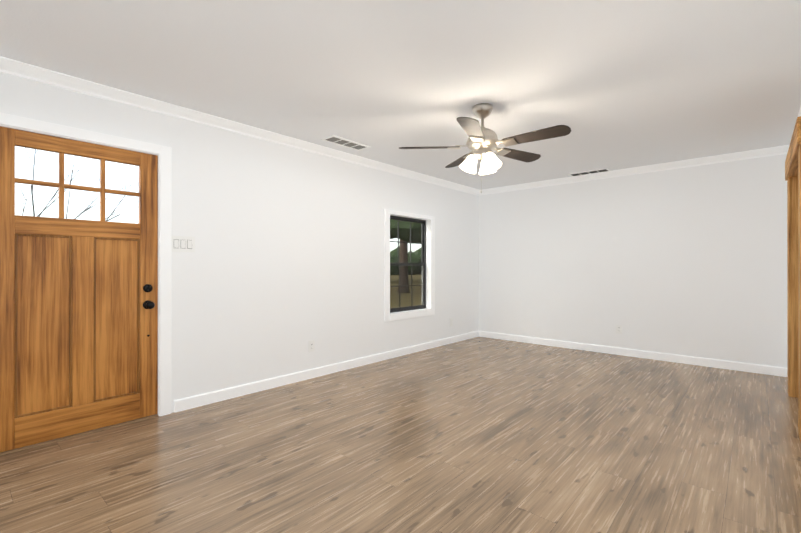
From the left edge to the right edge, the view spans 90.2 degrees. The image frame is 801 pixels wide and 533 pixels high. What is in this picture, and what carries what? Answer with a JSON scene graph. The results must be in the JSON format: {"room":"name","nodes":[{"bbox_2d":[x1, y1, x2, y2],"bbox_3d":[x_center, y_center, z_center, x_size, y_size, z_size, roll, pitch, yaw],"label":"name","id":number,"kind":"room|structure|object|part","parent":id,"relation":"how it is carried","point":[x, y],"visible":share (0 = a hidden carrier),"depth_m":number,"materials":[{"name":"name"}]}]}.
{"room":"empty living room","nodes":[
{"label":"empty living room","id":0,"kind":"room"},
{"bbox_2d":[0,72,478,412],"bbox_3d":[-0.909,-0.051,4.268,0.150,2.415,6.770,0,0,42],"label":"wall","id":1,"kind":"structure","parent":0,"point":[277,270],"depth_m":3.81,"materials":[{"name":"white paint"}]},
{"bbox_2d":[0,126,157,451],"bbox_3d":[-2.167,0.140,2.724,0.127,1.996,0.922,0,0,42],"label":"door","id":2,"kind":"structure","parent":1,"relation":"in","point":[78,345],"depth_m":2.70,"materials":[{"name":"brown wood"}]},
{"bbox_3d":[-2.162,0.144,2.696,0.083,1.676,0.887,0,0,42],"label":"door knob","id":3,"kind":"part","parent":2,"relation":"part of","materials":[{"name":"black metal"}]},
{"bbox_2d":[0,113,170,415],"bbox_3d":[-2.224,0.110,2.780,0.168,2.089,1.092,0,0,42],"label":"door frame","id":4,"kind":"structure","parent":1,"relation":"attached to","point":[163,153],"depth_m":3.08,"materials":[{"name":"white wood"}]},
{"bbox_2d":[171,236,194,251],"bbox_3d":[-1.748,-0.180,3.207,0.010,0.128,0.185,0,0,42],"label":"switch plate","id":5,"kind":"object","parent":1,"relation":"attached to","point":[182,243],"visible":1,"depth_m":3.20,"materials":[{"name":"white plastic"}]},
{"bbox_2d":[0,56,479,195],"bbox_3d":[-0.830,-1.221,4.198,0.064,0.075,6.470,0,0,42],"label":"crown molding","id":6,"kind":"structure","parent":1,"relation":"attached to","point":[39,74],"depth_m":3.20,"materials":[{"name":"white wood"}]},
{"bbox_2d":[309,340,314,351],"bbox_3d":[-0.920,0.826,4.135,0.008,0.116,0.072,0,0,42],"label":"electrical outlet","id":7,"kind":"object","parent":1,"relation":"attached to","point":[312,346],"visible":1,"depth_m":4.14,"materials":[{"name":"white plastic"}]},
{"bbox_2d":[174,331,477,412],"bbox_3d":[-0.242,1.111,4.891,0.014,0.093,4.648,0,0,42],"label":"baseboard","id":8,"kind":"structure","parent":1,"relation":"attached to","point":[187,403],"depth_m":4.02,"materials":[{"name":"white wood"}]},
{"bbox_2d":[384,209,434,321],"bbox_3d":[0.089,-0.013,5.373,0.170,1.394,1.022,0,0,42],"label":"window","id":9,"kind":"structure","parent":1,"relation":"in","point":[429,309],"depth_m":5.48,"materials":[{"name":"white wood"}]},
{"bbox_2d":[0,337,800,532],"bbox_3d":[1.237,1.204,2.353,5.900,0.100,6.770,0,0,42],"label":"floor","id":10,"kind":"structure","parent":0,"point":[481,435],"depth_m":2.41,"materials":[{"name":"brown wood"}]},
{"bbox_2d":[0,414,157,455],"bbox_3d":[-2.230,1.148,2.784,0.150,0.012,0.920,0,0,42],"label":"threshold","id":11,"kind":"object","parent":10,"relation":"on","point":[68,437],"visible":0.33,"depth_m":2.70,"materials":[{"name":"brown wood"}]},
{"bbox_2d":[0,0,800,189],"bbox_3d":[1.237,-1.311,2.356,5.900,0.100,6.770,0,0,42],"label":"ceiling","id":12,"kind":"structure","parent":0,"point":[617,84],"depth_m":2.54,"materials":[{"name":"white paint"}]},
{"bbox_2d":[321,135,369,150],"bbox_3d":[-0.551,-1.254,4.063,0.190,0.009,0.500,0,0,42],"label":"ceiling vent","id":13,"kind":"object","parent":12,"relation":"in","point":[343,142],"visible":1,"depth_m":4.04,"materials":[{"name":"white metal"}]},
{"bbox_2d":[399,103,570,192],"bbox_3d":[0.690,-0.921,3.130,1.235,0.679,1.272,0,0,42],"label":"fan","id":14,"kind":"object","parent":12,"relation":"hanging from","point":[482,142],"depth_m":3.08,"materials":[{"name":"brown wood"}]},
{"bbox_3d":[0.668,-0.808,3.162,0.335,0.142,0.326,0,0,42],"label":"fan shade","id":15,"kind":"part","parent":14,"relation":"part of","materials":[{"name":"white glass"}]},
{"bbox_2d":[567,168,610,176],"bbox_3d":[2.515,-1.252,5.323,0.500,0.009,0.190,0,0,42],"label":"ceiling vent","id":16,"kind":"object","parent":12,"relation":"in","point":[590,172],"visible":1,"depth_m":5.31,"materials":[{"name":"white metal"}]},
{"bbox_2d":[479,154,786,367],"bbox_3d":[3.495,-0.050,4.775,5.750,2.415,0.150,0,0,42],"label":"wall","id":17,"kind":"structure","parent":0,"point":[689,261],"depth_m":5.00,"materials":[{"name":"white paint"}]},
{"bbox_2d":[616,325,621,333],"bbox_3d":[2.864,0.823,5.231,0.072,0.116,0.008,0,0,42],"label":"electrical outlet","id":18,"kind":"object","parent":17,"relation":"attached to","point":[618,329],"visible":1,"depth_m":5.23,"materials":[{"name":"white plastic"}]},
{"bbox_2d":[478,331,787,376],"bbox_3d":[2.713,1.112,5.361,3.740,0.093,0.014,0,0,42],"label":"baseboard","id":19,"kind":"structure","parent":17,"relation":"attached to","point":[746,367],"depth_m":4.99,"materials":[{"name":"white wood"}]},
{"bbox_2d":[480,145,787,194],"bbox_3d":[2.689,-1.219,5.352,3.600,0.075,0.064,0,0,42],"label":"crown molding","id":20,"kind":"structure","parent":17,"relation":"attached to","point":[778,150],"depth_m":4.95,"materials":[{"name":"white wood"}]},
{"label":"outside","id":21,"kind":"structure","parent":0,"visible":0},
{"bbox_2d":[390,274,421,307],"bbox_3d":[-35.009,1.501,71.322,139.700,0.001,180.000,0,0,42],"label":"ground","id":22,"kind":"structure","parent":21,"point":[402,297],"depth_m":20.36,"materials":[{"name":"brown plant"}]},
{"bbox_2d":[19,148,421,292],"bbox_3d":[-7.015,-2.283,51.464,62.874,13.520,104.987,0,0,42],"label":"trees","id":23,"kind":"object","parent":22,"relation":"on","point":[404,226],"depth_m":17.19,"materials":[{"name":"green plant"}]},
{"bbox_3d":[2.017,-0.055,1.659,0.150,2.415,6.470,0,0,42],"label":"wall","id":24,"kind":"structure","parent":0,"visible":0},
{"bbox_2d":[785,116,800,442],"bbox_3d":[3.232,0.090,3.009,0.420,2.130,1.476,0,0,42],"label":"door frame","id":25,"kind":"structure","parent":24,"relation":"attached to","point":[793,169],"depth_m":3.52,"materials":[{"name":"brown wood"}]}
]}

